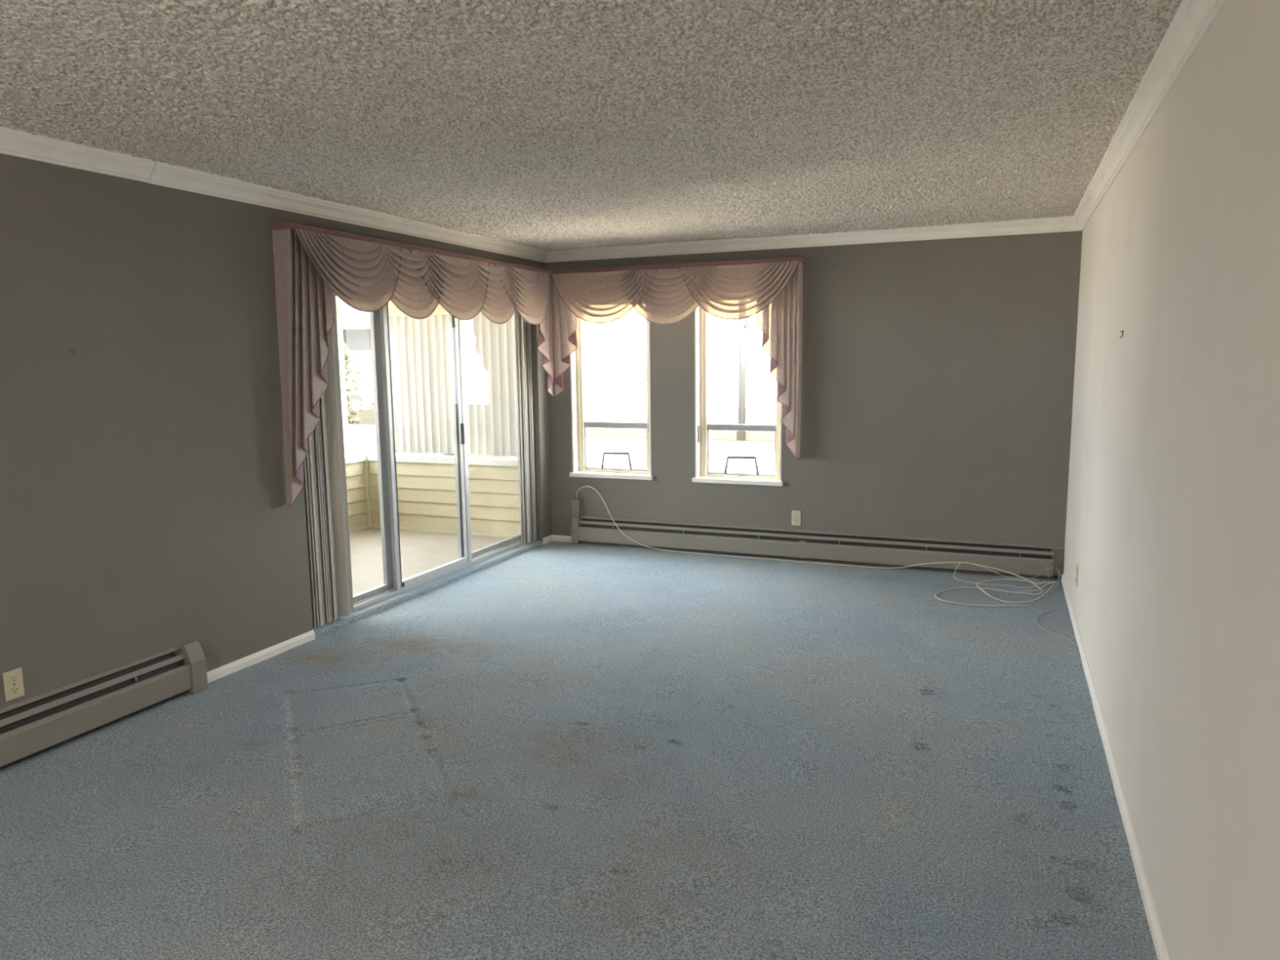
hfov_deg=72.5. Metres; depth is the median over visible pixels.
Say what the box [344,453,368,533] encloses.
parapet
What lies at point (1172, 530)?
wall
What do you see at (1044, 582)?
coaxial cable
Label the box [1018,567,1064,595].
cable
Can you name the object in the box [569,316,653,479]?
window
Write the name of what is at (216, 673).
baseboard
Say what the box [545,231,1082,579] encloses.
wall
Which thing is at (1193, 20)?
crown molding
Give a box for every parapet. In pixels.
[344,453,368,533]
[355,452,519,537]
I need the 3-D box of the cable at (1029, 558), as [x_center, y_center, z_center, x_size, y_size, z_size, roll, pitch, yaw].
[2.679,0.619,5.984,0.121,0.162,0.223,-5,9,-28]
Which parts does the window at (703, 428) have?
sill, meeting rail, sash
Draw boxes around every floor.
[0,541,1157,959]
[349,527,507,595]
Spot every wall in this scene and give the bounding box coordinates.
[0,153,551,764]
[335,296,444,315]
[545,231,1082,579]
[1062,0,1279,959]
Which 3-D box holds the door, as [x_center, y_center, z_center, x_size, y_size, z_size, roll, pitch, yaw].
[-1.468,-0.308,6.084,0.115,2.007,2.687,3,9,22]
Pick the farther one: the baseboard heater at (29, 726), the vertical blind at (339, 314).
the vertical blind at (339, 314)
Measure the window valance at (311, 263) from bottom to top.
1.484 m
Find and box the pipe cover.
[571,497,582,516]
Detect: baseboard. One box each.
[206,630,315,683]
[542,534,571,544]
[1061,573,1168,959]
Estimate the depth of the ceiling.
3.02 m
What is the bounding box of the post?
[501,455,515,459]
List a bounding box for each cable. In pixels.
[576,485,1042,605]
[953,561,1040,587]
[976,578,1056,603]
[1013,558,1048,586]
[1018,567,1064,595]
[1035,607,1078,647]
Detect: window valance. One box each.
[270,222,554,506]
[551,257,804,459]
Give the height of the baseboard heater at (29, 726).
0.232 m
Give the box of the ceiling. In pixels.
[0,0,1181,251]
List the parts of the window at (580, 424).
sill, meeting rail, sash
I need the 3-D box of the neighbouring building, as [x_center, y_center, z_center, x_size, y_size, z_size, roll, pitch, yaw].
[5.041,0.742,14.616,13.000,3.500,6.000,3,9,22]
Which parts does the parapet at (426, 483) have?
cap rail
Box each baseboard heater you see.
[0,640,208,767]
[571,515,1063,577]
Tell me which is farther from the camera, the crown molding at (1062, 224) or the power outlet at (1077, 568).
the crown molding at (1062, 224)
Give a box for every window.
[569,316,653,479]
[692,305,783,486]
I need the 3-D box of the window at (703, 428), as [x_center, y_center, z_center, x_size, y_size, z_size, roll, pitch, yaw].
[0.782,-0.718,6.817,0.733,1.489,0.195,3,9,22]
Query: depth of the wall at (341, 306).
8.11 m
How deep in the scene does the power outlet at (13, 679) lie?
3.43 m
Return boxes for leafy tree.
[343,342,364,424]
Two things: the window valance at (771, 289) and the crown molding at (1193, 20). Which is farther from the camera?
the window valance at (771, 289)
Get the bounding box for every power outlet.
[2,667,24,701]
[791,510,800,525]
[1075,564,1078,586]
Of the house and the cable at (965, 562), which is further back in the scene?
the house
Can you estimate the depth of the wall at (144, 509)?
3.89 m
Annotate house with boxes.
[342,308,517,457]
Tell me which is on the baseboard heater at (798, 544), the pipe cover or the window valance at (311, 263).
the pipe cover
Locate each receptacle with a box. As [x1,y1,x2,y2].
[8,674,17,682]
[10,686,19,694]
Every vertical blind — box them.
[302,291,353,628]
[336,311,350,454]
[388,310,517,456]
[514,308,536,546]
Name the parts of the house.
window trim, window trim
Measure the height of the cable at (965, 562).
0.107 m
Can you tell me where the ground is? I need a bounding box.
[586,404,776,414]
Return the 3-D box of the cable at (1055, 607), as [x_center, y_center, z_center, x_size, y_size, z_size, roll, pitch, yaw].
[2.367,0.834,5.013,0.153,0.017,0.798,2,8,18]
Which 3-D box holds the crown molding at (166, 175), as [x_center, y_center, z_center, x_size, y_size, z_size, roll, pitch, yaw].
[-2.428,-1.270,3.213,0.066,0.092,8.763,3,9,22]
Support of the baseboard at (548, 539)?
attached to the wall at (938, 375)
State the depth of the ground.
81.77 m
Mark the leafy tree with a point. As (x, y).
(350, 397)
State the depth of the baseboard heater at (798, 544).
6.60 m
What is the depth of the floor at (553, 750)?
3.18 m
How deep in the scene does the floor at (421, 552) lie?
7.41 m
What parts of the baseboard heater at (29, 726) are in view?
plate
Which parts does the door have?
fixed panel, sliding panel, handle, latch plate, fixed panel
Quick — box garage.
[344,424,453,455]
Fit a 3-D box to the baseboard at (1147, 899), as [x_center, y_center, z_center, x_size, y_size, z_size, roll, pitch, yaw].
[1.255,1.246,2.040,0.012,0.062,8.763,3,9,22]
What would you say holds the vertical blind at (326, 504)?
attached to the wall at (144, 509)
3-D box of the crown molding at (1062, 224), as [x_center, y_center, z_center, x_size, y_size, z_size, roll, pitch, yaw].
[1.045,-1.760,6.449,3.994,0.090,0.064,3,9,22]
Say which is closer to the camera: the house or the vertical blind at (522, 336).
the vertical blind at (522, 336)
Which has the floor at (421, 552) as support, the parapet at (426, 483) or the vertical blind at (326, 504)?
the parapet at (426, 483)
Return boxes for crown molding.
[0,125,547,262]
[545,215,1080,262]
[1073,0,1229,231]
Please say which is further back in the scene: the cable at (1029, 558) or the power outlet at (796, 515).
the power outlet at (796, 515)
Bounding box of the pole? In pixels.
[737,316,751,440]
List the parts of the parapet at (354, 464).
cap rail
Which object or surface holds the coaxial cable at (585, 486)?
on the floor at (553, 750)
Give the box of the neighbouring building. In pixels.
[586,406,776,474]
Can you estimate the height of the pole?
2.230 m
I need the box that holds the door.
[335,293,528,617]
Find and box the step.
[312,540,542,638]

